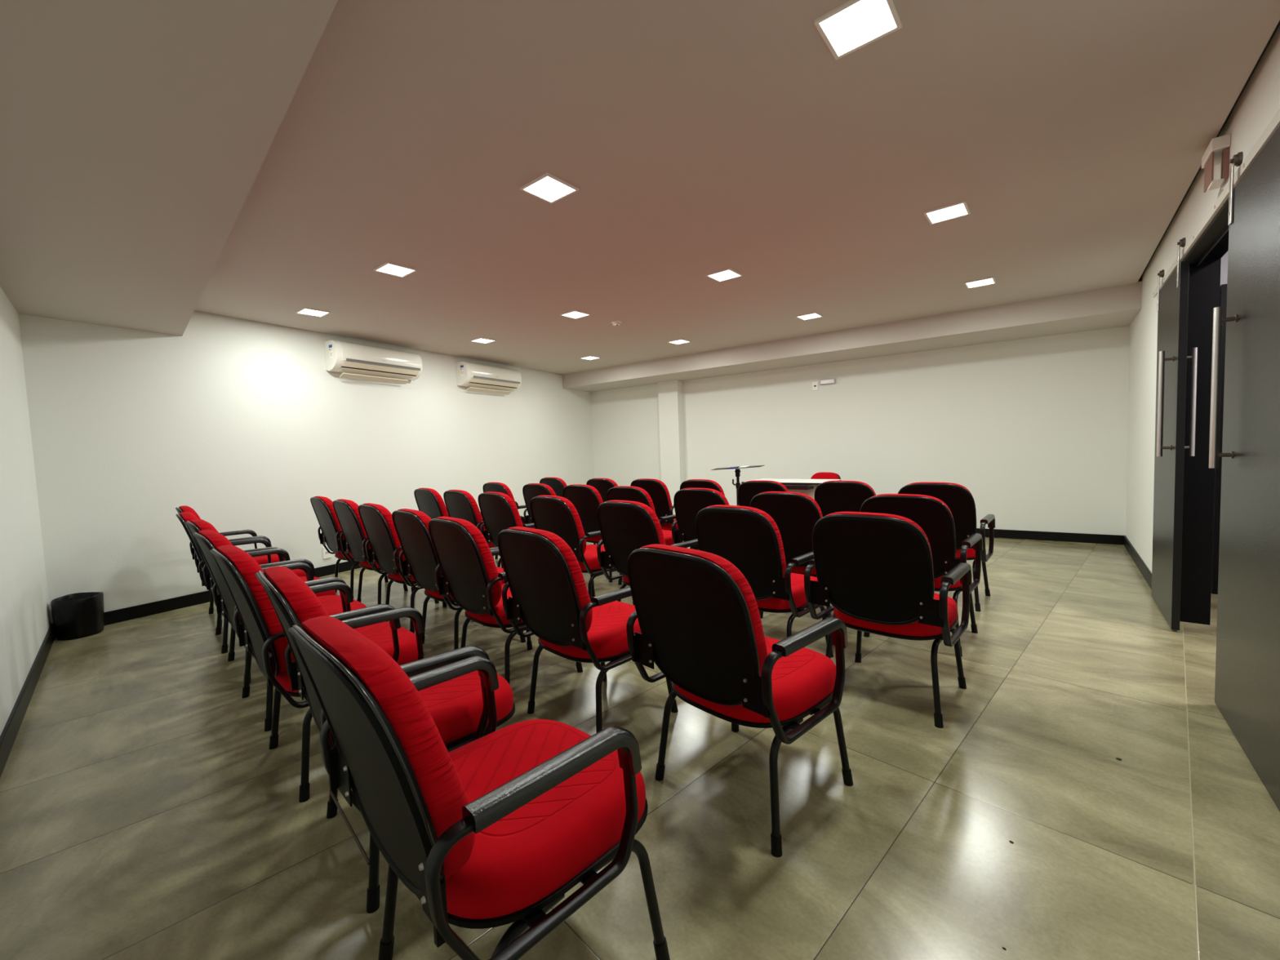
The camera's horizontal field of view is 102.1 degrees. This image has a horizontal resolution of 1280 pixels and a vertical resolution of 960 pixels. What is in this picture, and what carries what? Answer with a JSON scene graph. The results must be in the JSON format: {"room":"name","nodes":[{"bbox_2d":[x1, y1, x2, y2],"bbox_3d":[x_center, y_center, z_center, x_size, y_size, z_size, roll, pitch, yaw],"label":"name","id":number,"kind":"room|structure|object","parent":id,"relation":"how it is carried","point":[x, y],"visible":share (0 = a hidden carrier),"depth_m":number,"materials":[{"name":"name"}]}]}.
{"room":"conference room","nodes":[
{"label":"conference room","id":0,"kind":"room"},
{"bbox_2d":[0,286,51,735],"bbox_3d":[-2.038,-0.208,1.325,5.995,2.800,0.150,1,5,45],"label":"wall","id":1,"kind":"structure","parent":0,"point":[24,609],"depth_m":2.83,"materials":[{"name":"paint"}]},
{"bbox_2d":[0,622,55,777],"bbox_3d":[-1.933,1.085,1.460,5.995,0.095,0.014,1,5,45],"label":"baseboard","id":2,"kind":"structure","parent":1,"relation":"attached to","point":[8,735],"depth_m":2.45,"materials":[{"name":"black"}]},
{"bbox_2d":[0,0,337,336],"bbox_3d":[-1.807,-1.203,1.696,6.225,0.231,0.834,1,5,45],"label":"soffit","id":3,"kind":"object","parent":1,"relation":"attached to","point":[135,135],"depth_m":1.65,"materials":[{"name":"paint"}]},
{"bbox_2d":[18,310,594,623],"bbox_3d":[-2.541,-0.492,6.412,0.150,2.800,7.241,0,4,30],"label":"wall","id":4,"kind":"structure","parent":0,"point":[239,423],"depth_m":4.48,"materials":[{"name":"paint"}]},
{"bbox_2d":[53,561,360,636],"bbox_3d":[-2.422,0.807,6.449,0.014,0.095,6.641,0,4,30],"label":"baseboard","id":5,"kind":"structure","parent":4,"relation":"attached to","point":[114,616],"depth_m":4.11,"materials":[{"name":"black"}]},
{"bbox_2d":[322,546,331,559],"bbox_3d":[-3.139,0.727,5.187,0.012,0.118,0.080,0,4,29],"label":"wall outlet","id":6,"kind":"object","parent":4,"relation":"attached to","point":[326,554],"visible":0.68,"depth_m":5.17,"materials":[{"name":"white plastic"}]},
{"bbox_2d":[324,339,422,384],"bbox_3d":[-2.821,-1.246,5.553,0.212,0.358,0.983,0,4,30],"label":"air conditioner","id":7,"kind":"object","parent":4,"relation":"attached to","point":[354,361],"visible":1,"depth_m":5.42,"materials":[{"name":"white plastic"}]},
{"bbox_2d":[339,373,408,384],"bbox_3d":[-2.840,-1.087,5.560,0.072,0.042,0.750,0,4,30],"label":"air vent","id":8,"kind":"object","parent":7,"relation":"on","point":[365,376],"depth_m":5.57,"materials":[{"name":"beige plastic"}]},
{"bbox_2d":[455,361,521,395],"bbox_3d":[-2.013,-1.359,6.981,0.212,0.358,0.983,0,4,30],"label":"air conditioner","id":9,"kind":"object","parent":4,"relation":"attached to","point":[482,378],"visible":1,"depth_m":6.84,"materials":[{"name":"white plastic"}]},
{"bbox_2d":[466,386,511,395],"bbox_3d":[-2.031,-1.201,6.988,0.072,0.042,0.750,0,4,30],"label":"air vent","id":10,"kind":"object","parent":9,"relation":"on","point":[499,390],"depth_m":7.01,"materials":[{"name":"beige plastic"}]},
{"bbox_2d":[0,537,1279,959],"bbox_3d":[0.807,0.909,4.081,9.100,0.060,11.100,-5,5,-44],"label":"floor","id":11,"kind":"structure","parent":0,"point":[148,811],"depth_m":1.64,"materials":[{"name":"tile"}]},
{"bbox_2d":[50,591,104,639],"bbox_3d":[-3.893,0.939,3.592,0.250,0.276,0.248,-5,5,-44],"label":"waste bin","id":12,"kind":"object","parent":11,"relation":"on","point":[78,615],"visible":1,"depth_m":3.52,"materials":[{"name":"black plastic"}]},
{"bbox_2d":[175,505,284,626],"bbox_3d":[-3.052,0.597,3.918,0.582,0.859,0.641,1,5,45],"label":"office chair","id":13,"kind":"object","parent":11,"relation":"on","point":[260,560],"visible":0.16,"depth_m":3.92,"materials":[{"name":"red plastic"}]},
{"bbox_2d":[176,511,306,653],"bbox_3d":[-2.595,0.611,3.412,0.641,0.859,0.582,-5,5,-43],"label":"office chair","id":14,"kind":"object","parent":11,"relation":"on","point":[184,517],"visible":0.34,"depth_m":3.17,"materials":[{"name":"black paint"}]},
{"bbox_2d":[185,519,335,684],"bbox_3d":[-2.131,0.621,2.956,0.582,0.859,0.641,1,5,44],"label":"office chair","id":15,"kind":"object","parent":11,"relation":"on","point":[194,526],"visible":0.2,"depth_m":2.94,"materials":[{"name":"red fabric"}]},
{"bbox_2d":[192,529,366,731],"bbox_3d":[-1.679,0.633,2.479,0.582,0.859,0.641,1,5,43],"label":"office chair","id":16,"kind":"object","parent":11,"relation":"on","point":[206,540],"visible":0.36,"depth_m":2.37,"materials":[{"name":"red fabric"}]},
{"bbox_2d":[209,545,417,802],"bbox_3d":[-1.216,0.644,2.011,0.582,0.859,0.641,1,5,44],"label":"office chair","id":17,"kind":"object","parent":11,"relation":"on","point":[260,626],"visible":0.58,"depth_m":1.77,"materials":[{"name":"red fabric"}]},
{"bbox_2d":[310,496,408,598],"bbox_3d":[-2.398,0.543,4.431,0.641,0.859,0.582,-5,5,-44],"label":"office chair","id":18,"kind":"object","parent":11,"relation":"on","point":[322,506],"visible":0.52,"depth_m":4.20,"materials":[{"name":"black paint"}]},
{"bbox_2d":[255,565,515,913],"bbox_3d":[-0.738,0.652,1.580,0.641,0.859,0.582,-5,5,-42],"label":"office chair","id":19,"kind":"object","parent":11,"relation":"on","point":[458,707],"visible":0.5,"depth_m":1.47,"materials":[{"name":"red fabric"}]},
{"bbox_2d":[332,498,439,604],"bbox_3d":[-1.966,0.552,4.015,0.641,0.859,0.582,-5,5,-44],"label":"office chair","id":20,"kind":"object","parent":11,"relation":"on","point":[346,511],"visible":0.59,"depth_m":3.79,"materials":[{"name":"black paint"}]},
{"bbox_2d":[357,502,447,633],"bbox_3d":[-1.532,0.563,3.571,0.641,0.859,0.582,-5,5,-44],"label":"office chair","id":21,"kind":"object","parent":11,"relation":"on","point":[385,548],"visible":0.53,"depth_m":3.34,"materials":[{"name":"black paint"}]},
{"bbox_2d":[413,488,494,560],"bbox_3d":[-1.799,0.485,5.045,0.582,0.859,0.641,1,5,44],"label":"chair","id":22,"kind":"object","parent":11,"relation":"on","point":[429,501],"visible":0.16,"depth_m":4.76,"materials":[{"name":"black paint"}]},
{"bbox_2d":[391,508,525,649],"bbox_3d":[-1.085,0.574,3.111,0.641,0.859,0.582,-5,5,-44],"label":"chair","id":23,"kind":"object","parent":11,"relation":"on","point":[411,526],"visible":0.48,"depth_m":2.91,"materials":[{"name":"black paint"}]},
{"bbox_2d":[443,489,502,568],"bbox_3d":[-1.363,0.493,4.636,0.582,0.859,0.641,1,5,44],"label":"chair","id":24,"kind":"object","parent":11,"relation":"on","point":[460,504],"visible":0.19,"depth_m":4.35,"materials":[{"name":"black paint"}]},
{"bbox_2d":[288,616,670,959],"bbox_3d":[-0.320,0.665,1.109,0.582,0.859,0.641,1,5,44],"label":"office chair","id":25,"kind":"object","parent":11,"relation":"on","point":[495,829],"visible":1,"depth_m":0.92,"materials":[{"name":"red fabric"}]},
{"bbox_2d":[428,516,582,684],"bbox_3d":[-0.686,0.587,2.655,0.641,0.859,0.582,-5,5,-45],"label":"chair","id":26,"kind":"object","parent":11,"relation":"on","point":[471,576],"visible":0.71,"depth_m":2.42,"materials":[{"name":"black paint"}]},
{"bbox_2d":[477,491,534,567],"bbox_3d":[-0.931,0.502,4.222,0.582,0.859,0.641,1,5,44],"label":"chair","id":27,"kind":"object","parent":11,"relation":"on","point":[499,512],"visible":0.34,"depth_m":4.00,"materials":[{"name":"black paint"}]},
{"bbox_2d":[482,482,535,559],"bbox_3d":[-1.317,0.433,5.621,0.582,0.859,0.641,1,5,43],"label":"office chair","id":28,"kind":"object","parent":11,"relation":"on","point":[489,486],"visible":0.08,"depth_m":5.32,"materials":[{"name":"black paint"}]},
{"bbox_2d":[522,483,595,544],"bbox_3d":[-0.788,0.441,5.164,0.582,0.859,0.641,1,5,43],"label":"office chair","id":29,"kind":"object","parent":11,"relation":"on","point":[530,491],"visible":0.27,"depth_m":4.97,"materials":[{"name":"black paint"}]},
{"bbox_2d":[539,477,603,544],"bbox_3d":[-0.838,0.377,6.279,0.582,0.859,0.641,1,5,43],"label":"office chair","id":30,"kind":"object","parent":11,"relation":"on","point":[557,485],"visible":0.12,"depth_m":5.99,"materials":[{"name":"black paint"}]},
{"bbox_2d":[529,495,634,604],"bbox_3d":[-0.404,0.514,3.704,0.582,0.859,0.641,1,5,44],"label":"chair","id":31,"kind":"object","parent":11,"relation":"on","point":[557,515],"visible":0.46,"depth_m":3.45,"materials":[{"name":"black paint"}]},
{"bbox_2d":[497,526,678,733],"bbox_3d":[-0.222,0.596,2.214,0.641,0.859,0.582,-5,5,-45],"label":"office chair","id":32,"kind":"object","parent":11,"relation":"on","point":[546,583],"visible":0.85,"depth_m":2.01,"materials":[{"name":"black paint"}]},
{"bbox_2d":[563,484,612,582],"bbox_3d":[-0.333,0.448,4.770,0.582,0.859,0.641,1,5,43],"label":"chair","id":33,"kind":"object","parent":11,"relation":"on","point":[586,499],"visible":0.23,"depth_m":4.53,"materials":[{"name":"black paint"}]},
{"bbox_2d":[586,478,617,544],"bbox_3d":[-0.218,0.389,5.695,0.582,0.859,0.641,1,5,43],"label":"office chair","id":34,"kind":"object","parent":11,"relation":"on","point":[602,486],"visible":0.09,"depth_m":5.44,"materials":[{"name":"black paint"}]},
{"bbox_2d":[607,485,687,585],"bbox_3d":[0.092,0.458,4.347,0.582,0.859,0.641,1,5,43],"label":"chair","id":35,"kind":"object","parent":11,"relation":"on","point":[629,493],"visible":0.13,"depth_m":4.09,"materials":[{"name":"black paint"}]},
{"bbox_2d":[596,500,698,601],"bbox_3d":[0.110,0.527,3.171,0.582,0.859,0.641,1,5,44],"label":"chair","id":36,"kind":"object","parent":11,"relation":"on","point":[625,526],"visible":0.43,"depth_m":2.98,"materials":[{"name":"black paint"}]},
{"bbox_2d":[630,478,679,530],"bbox_3d":[0.268,0.396,5.285,0.582,0.859,0.641,1,5,43],"label":"office chair","id":37,"kind":"object","parent":11,"relation":"on","point":[657,490],"visible":0.31,"depth_m":5.00,"materials":[{"name":"black paint"}]},
{"bbox_2d":[671,488,729,550],"bbox_3d":[0.614,0.467,3.885,0.582,0.859,0.641,1,5,43],"label":"office chair","id":38,"kind":"object","parent":11,"relation":"on","point":[687,502],"visible":0.25,"depth_m":3.74,"materials":[{"name":"black paint"}]},
{"bbox_2d":[680,479,739,548],"bbox_3d":[0.735,0.403,4.882,0.582,0.859,0.641,1,5,43],"label":"office chair","id":39,"kind":"object","parent":11,"relation":"on","point":[691,483],"visible":0.09,"depth_m":4.61,"materials":[{"name":"black paint"}]},
{"bbox_2d":[711,465,764,505],"bbox_3d":[1.047,0.315,5.577,0.540,0.929,0.409,0,4,28],"label":"music stand","id":40,"kind":"object","parent":11,"relation":"on","point":[737,471],"visible":0.48,"depth_m":5.59,"materials":[{"name":"black paint"}]},
{"bbox_2d":[711,465,764,470],"bbox_3d":[1.058,-0.134,5.602,0.540,0.038,0.240,0,4,28],"label":"tray","id":41,"kind":"object","parent":40,"relation":"on","point":[736,468],"depth_m":5.55,"materials":[{"name":"black plastic"}]},
{"bbox_2d":[626,543,853,857],"bbox_3d":[0.328,0.606,1.710,0.641,0.859,0.582,-5,5,-42],"label":"office chair","id":42,"kind":"object","parent":11,"relation":"on","point":[697,614],"visible":1,"depth_m":1.51,"materials":[{"name":"black paint"}]},
{"bbox_2d":[737,480,788,506],"bbox_3d":[1.190,0.413,4.441,0.582,0.859,0.641,1,5,43],"label":"office chair","id":43,"kind":"object","parent":11,"relation":"on","point":[747,490],"visible":0.1,"depth_m":4.24,"materials":[{"name":"black paint"}]},
{"bbox_2d":[695,504,833,657],"bbox_3d":[0.652,0.534,2.728,0.582,0.859,0.641,1,5,44],"label":"chair","id":44,"kind":"object","parent":11,"relation":"on","point":[748,538],"visible":0.53,"depth_m":2.49,"materials":[{"name":"black paint"}]},
{"bbox_2d":[750,491,831,618],"bbox_3d":[1.066,0.481,3.368,0.582,0.859,0.641,1,5,43],"label":"chair","id":45,"kind":"object","parent":11,"relation":"on","point":[795,514],"visible":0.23,"depth_m":3.13,"materials":[{"name":"black paint"}]},
{"bbox_2d":[741,478,841,499],"bbox_3d":[1.653,0.378,5.705,0.933,0.745,0.567,1,4,40],"label":"desk","id":46,"kind":"object","parent":11,"relation":"on","point":[807,486],"visible":0.15,"depth_m":5.43,"materials":[{"name":"white laminate"}]},
{"bbox_2d":[782,484,817,489],"bbox_3d":[1.602,0.066,5.545,0.520,0.045,0.300,1,4,40],"label":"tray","id":47,"kind":"object","parent":46,"relation":"on","point":[789,486],"depth_m":5.35,"materials":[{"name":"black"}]},
{"bbox_2d":[810,471,840,479],"bbox_3d":[2.106,0.310,6.269,0.583,0.782,0.530,-4,4,-34],"label":"office chair","id":48,"kind":"object","parent":11,"relation":"on","point":[823,475],"visible":0.08,"depth_m":6.34,"materials":[{"name":"red fabric"}]},
{"bbox_2d":[813,480,875,516],"bbox_3d":[1.721,0.414,4.092,0.582,0.859,0.641,1,5,43],"label":"office chair","id":49,"kind":"object","parent":11,"relation":"on","point":[831,496],"visible":0.16,"depth_m":3.87,"materials":[{"name":"black paint"}]},
{"bbox_2d":[804,511,972,728],"bbox_3d":[1.114,0.541,2.318,0.582,0.859,0.641,1,5,43],"label":"office chair","id":50,"kind":"object","parent":11,"relation":"on","point":[875,571],"visible":0.95,"depth_m":2.12,"materials":[{"name":"black paint"}]},
{"bbox_2d":[859,493,982,656],"bbox_3d":[1.600,0.485,2.980,0.582,0.859,0.641,1,5,42],"label":"office chair","id":51,"kind":"object","parent":11,"relation":"on","point":[933,515],"visible":0.4,"depth_m":2.71,"materials":[{"name":"black paint"}]},
{"bbox_2d":[897,481,995,611],"bbox_3d":[2.147,0.424,3.670,0.582,0.859,0.641,1,5,41],"label":"office chair","id":52,"kind":"object","parent":11,"relation":"on","point":[959,500],"visible":0.45,"depth_m":3.39,"materials":[{"name":"black paint"}]},
{"bbox_2d":[194,0,1279,374],"bbox_3d":[-0.216,-1.532,4.073,6.986,0.050,7.591,0,4,35],"label":"ceiling","id":53,"kind":"structure","parent":0,"point":[696,139],"depth_m":2.34,"materials":[{"name":"paint"}]},
{"bbox_2d":[295,306,330,316],"bbox_3d":[-2.788,-1.430,4.412,0.200,0.008,0.200,1,4,39],"label":"recessed light","id":54,"kind":"object","parent":53,"relation":"in","point":[307,311],"visible":1,"depth_m":4.40,"materials":[{"name":"white plastic"}]},
{"bbox_2d":[298,308,327,315],"bbox_3d":[-2.789,-1.431,4.412,0.174,0.006,0.174,1,4,39],"label":"diffuser","id":55,"kind":"object","parent":54,"relation":"attached to","point":[312,312],"depth_m":4.40,"materials":[{"name":"white plastic"}]},
{"bbox_2d":[373,262,417,277],"bbox_3d":[-1.649,-1.416,3.487,0.200,0.008,0.200,1,4,39],"label":"recessed light","id":56,"kind":"object","parent":53,"relation":"in","point":[388,268],"visible":1,"depth_m":3.48,"materials":[{"name":"white plastic"}]},
{"bbox_2d":[377,263,413,275],"bbox_3d":[-1.649,-1.417,3.487,0.174,0.006,0.174,1,4,39],"label":"diffuser","id":57,"kind":"object","parent":56,"relation":"attached to","point":[395,269],"depth_m":3.48,"materials":[{"name":"white plastic"}]},
{"bbox_2d":[470,337,496,343],"bbox_3d":[-1.740,-1.546,5.738,0.200,0.008,0.200,1,4,39],"label":"recessed light","id":58,"kind":"object","parent":53,"relation":"in","point":[484,340],"visible":1,"depth_m":5.73,"materials":[{"name":"white plastic"}]},
{"bbox_2d":[472,338,493,342],"bbox_3d":[-1.740,-1.548,5.738,0.174,0.006,0.174,1,4,39],"label":"diffuser","id":59,"kind":"object","parent":58,"relation":"attached to","point":[480,340],"depth_m":5.73,"materials":[{"name":"white plastic"}]},
{"bbox_2d":[519,172,578,204],"bbox_3d":[-0.436,-1.401,2.491,0.200,0.008,0.200,1,4,39],"label":"recessed light","id":60,"kind":"object","parent":53,"relation":"in","point":[547,187],"visible":1,"depth_m":2.48,"materials":[{"name":"white plastic"}]},
{"bbox_2d":[524,176,574,201],"bbox_3d":[-0.436,-1.402,2.490,0.174,0.006,0.174,1,4,39],"label":"diffuser","id":61,"kind":"object","parent":60,"relation":"attached to","point":[548,188],"depth_m":2.48,"materials":[{"name":"white plastic"}]},
{"bbox_2d":[560,310,590,319],"bbox_3d":[-0.600,-1.531,4.790,0.200,0.008,0.200,1,4,39],"label":"recessed light","id":62,"kind":"object","parent":53,"relation":"in","point":[575,314],"visible":1,"depth_m":4.78,"materials":[{"name":"white plastic"}]},
{"bbox_2d":[563,311,587,318],"bbox_3d":[-0.600,-1.532,4.790,0.174,0.006,0.174,1,4,39],"label":"diffuser","id":63,"kind":"object","parent":62,"relation":"attached to","point":[570,314],"depth_m":4.79,"materials":[{"name":"white plastic"}]},
{"bbox_2d":[579,355,600,359],"bbox_3d":[-0.678,-1.662,7.040,0.200,0.008,0.200,1,4,39],"label":"recessed light","id":64,"kind":"object","parent":53,"relation":"in","point":[588,357],"visible":1,"depth_m":7.03,"materials":[{"name":"white plastic"}]},
{"bbox_2d":[582,356,599,359],"bbox_3d":[-0.678,-1.663,7.040,0.174,0.006,0.174,1,4,39],"label":"diffuser","id":65,"kind":"object","parent":64,"relation":"attached to","point":[584,357],"depth_m":7.03,"materials":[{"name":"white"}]},
{"bbox_2d":[611,320,621,325],"bbox_3d":[-0.234,-1.549,5.126,0.099,0.040,0.099,-5,5,-44],"label":"smoke detector","id":66,"kind":"object","parent":53,"relation":"attached to","point":[614,322],"visible":1,"depth_m":5.10,"materials":[{"name":"white plastic"}]},
{"bbox_2d":[667,338,690,344],"bbox_3d":[0.470,-1.653,6.183,0.200,0.008,0.200,1,4,39],"label":"recessed light","id":67,"kind":"object","parent":53,"relation":"in","point":[681,340],"visible":1,"depth_m":6.17,"materials":[{"name":"white plastic"}]},
{"bbox_2d":[671,339,688,343],"bbox_3d":[0.470,-1.654,6.182,0.174,0.006,0.174,1,4,39],"label":"diffuser","id":68,"kind":"object","parent":67,"relation":"attached to","point":[677,341],"depth_m":6.17,"materials":[{"name":"white plastic"}]},
{"bbox_2d":[705,267,742,281],"bbox_3d":[0.626,-1.519,3.839,0.200,0.008,0.200,1,4,39],"label":"recessed light","id":69,"kind":"object","parent":53,"relation":"in","point":[728,273],"visible":1,"depth_m":3.83,"materials":[{"name":"white plastic"}]},
{"bbox_2d":[709,270,739,280],"bbox_3d":[0.626,-1.520,3.839,0.174,0.006,0.174,1,4,39],"label":"diffuser","id":70,"kind":"object","parent":69,"relation":"attached to","point":[722,275],"depth_m":3.83,"materials":[{"name":"white plastic"}]},
{"bbox_2d":[795,311,822,319],"bbox_3d":[1.696,-1.637,5.173,0.200,0.008,0.200,1,4,39],"label":"recessed light","id":71,"kind":"object","parent":53,"relation":"in","point":[813,315],"visible":1,"depth_m":5.16,"materials":[{"name":"white plastic"}]},
{"bbox_2d":[799,313,821,319],"bbox_3d":[1.696,-1.638,5.173,0.174,0.006,0.174,1,4,39],"label":"diffuser","id":72,"kind":"object","parent":71,"relation":"attached to","point":[809,316],"depth_m":5.17,"materials":[{"name":"white plastic"}]},
{"bbox_2d":[813,0,902,60],"bbox_3d":[0.664,-1.386,1.572,0.200,0.008,0.200,1,4,39],"label":"recessed light","id":73,"kind":"object","parent":53,"relation":"in","point":[854,24],"visible":1,"depth_m":1.57,"materials":[{"name":"white plastic"}]},
{"bbox_2d":[923,200,970,224],"bbox_3d":[1.732,-1.504,2.916,0.200,0.008,0.200,1,4,39],"label":"recessed light","id":74,"kind":"object","parent":53,"relation":"in","point":[959,209],"visible":1,"depth_m":2.91,"materials":[{"name":"white plastic"}]},
{"bbox_2d":[927,203,967,222],"bbox_3d":[1.732,-1.506,2.916,0.174,0.006,0.174,1,4,39],"label":"diffuser","id":75,"kind":"object","parent":74,"relation":"attached to","point":[953,211],"depth_m":2.91,"materials":[{"name":"white plastic"}]},
{"bbox_2d":[964,276,995,288],"bbox_3d":[2.801,-1.623,4.257,0.200,0.008,0.200,1,4,39],"label":"recessed light","id":76,"kind":"object","parent":53,"relation":"in","point":[988,281],"visible":1,"depth_m":4.25,"materials":[{"name":"white plastic"}]},
{"bbox_2d":[966,278,994,288],"bbox_3d":[2.801,-1.624,4.257,0.174,0.006,0.174,1,4,39],"label":"diffuser","id":77,"kind":"object","parent":76,"relation":"attached to","point":[984,282],"depth_m":4.25,"materials":[{"name":"white plastic"}]},
{"bbox_2d":[591,325,1129,535],"bbox_3d":[2.067,-0.710,7.280,7.034,2.800,0.150,0,4,35],"label":"wall","id":78,"kind":"structure","parent":0,"point":[1035,429],"depth_m":6.16,"materials":[{"name":"paint"}]},
{"bbox_2d":[657,380,685,514],"bbox_3d":[0.512,-0.456,8.220,0.357,2.194,0.155,0,4,35],"label":"column","id":79,"kind":"structure","parent":78,"relation":"attached to","point":[669,393],"depth_m":8.13,"materials":[{"name":"paint"}]},
{"bbox_2d":[812,381,817,390],"bbox_3d":[2.349,-1.262,6.933,0.076,0.116,0.012,0,4,35],"label":"socket plate","id":80,"kind":"object","parent":78,"relation":"attached to","point":[815,384],"visible":1,"depth_m":6.93,"materials":[{"name":"white plastic"}]},
{"bbox_2d":[819,378,835,385],"bbox_3d":[2.475,-1.296,6.823,0.200,0.066,0.040,0,4,35],"label":"emergency light","id":81,"kind":"object","parent":78,"relation":"attached to","point":[828,381],"visible":1,"depth_m":6.80,"materials":[{"name":"grey plastic"}]},
{"bbox_2d":[562,280,1142,391],"bbox_3d":[1.728,-1.632,6.795,7.034,0.233,0.903,0,4,35],"label":"beam","id":82,"kind":"structure","parent":78,"relation":"attached to","point":[1117,306],"depth_m":5.68,"materials":[{"name":"paint"}]},
{"bbox_2d":[672,514,1124,544],"bbox_3d":[2.021,0.601,7.228,7.034,0.095,0.169,0,4,35],"label":"baseboard","id":83,"kind":"structure","parent":78,"relation":"attached to","point":[998,533],"depth_m":5.56,"materials":[{"name":"black"}]},
{"bbox_2d":[1125,25,1279,573],"bbox_3d":[2.584,-0.427,2.197,0.140,2.800,7.959,1,4,39],"label":"wall","id":84,"kind":"structure","parent":0,"point":[1259,102],"depth_m":3.84,"materials":[{"name":"paint"}]},
{"bbox_2d":[1123,535,1151,589],"bbox_3d":[2.555,0.873,2.303,0.014,0.095,7.609,1,4,39],"label":"baseboard","id":85,"kind":"structure","parent":84,"relation":"attached to","point":[1146,573],"depth_m":4.30,"materials":[{"name":"black"}]},
{"bbox_2d":[1151,237,1197,630],"bbox_3d":[3.250,-0.263,3.180,0.155,2.185,0.780,1,4,39],"label":"door","id":86,"kind":"structure","parent":84,"relation":"in","point":[1172,304],"depth_m":2.99,"materials":[{"name":"black paint"}]},
{"bbox_2d":[1179,223,1229,625],"bbox_3d":[2.762,-0.156,2.418,0.154,2.120,1.570,1,4,39],"label":"doorway","id":87,"kind":"structure","parent":84,"relation":"attached to","point":[1204,277],"depth_m":3.00,"materials":[{"name":"black paint"}]},
{"bbox_2d":[1182,196,1229,263],"bbox_3d":[2.693,-1.204,2.381,0.074,0.020,1.530,1,4,39],"label":"trim","id":88,"kind":"structure","parent":84,"relation":"attached to","point":[1220,220],"depth_m":2.55,"materials":[{"name":"grey paint"}]},
{"bbox_2d":[1137,20,1279,281],"bbox_3d":[-0.137,-1.631,4.810,9.100,0.045,8.650,-5,5,-44],"label":"trim","id":89,"kind":"structure","parent":84,"relation":"attached to","point":[1278,24],"depth_m":2.16,"materials":[{"name":"grey metal"}]},
{"bbox_2d":[1152,108,1279,811],"bbox_3d":[2.428,-0.173,2.157,0.155,2.185,4.150,1,4,39],"label":"door","id":90,"kind":"structure","parent":84,"relation":"in","point":[1247,682],"depth_m":1.78,"materials":[{"name":"black paint"}]},
{"bbox_2d":[1201,133,1231,192],"bbox_3d":[2.535,-1.379,2.280,0.056,0.181,0.200,1,4,39],"label":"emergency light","id":91,"kind":"object","parent":84,"relation":"attached to","point":[1218,150],"visible":1,"depth_m":2.23,"materials":[{"name":"white plastic"}]},
{"bbox_2d":[1217,189,1223,198],"bbox_3d":[2.596,-1.278,2.313,0.001,0.044,0.102,1,4,39],"label":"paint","id":92,"kind":"object","parent":84,"relation":"attached to","point":[1220,191],"visible":0.48,"depth_m":2.32,"materials":[{"name":"paint"}]},
{"bbox_2d":[1220,250,1228,284],"bbox_3d":[4.497,-0.507,3.224,1.560,2.600,0.100,1,4,39],"label":"wall","id":93,"kind":"structure","parent":0,"point":[1224,265],"depth_m":3.51,"materials":[{"name":"white paint"}]},
{"bbox_2d":[1211,284,1226,594],"bbox_3d":[4.313,-0.258,3.286,0.890,2.110,0.070,1,4,39],"label":"door","id":94,"kind":"structure","parent":93,"relation":"in","point":[1223,293],"depth_m":3.55,"materials":[{"name":"black paint"}]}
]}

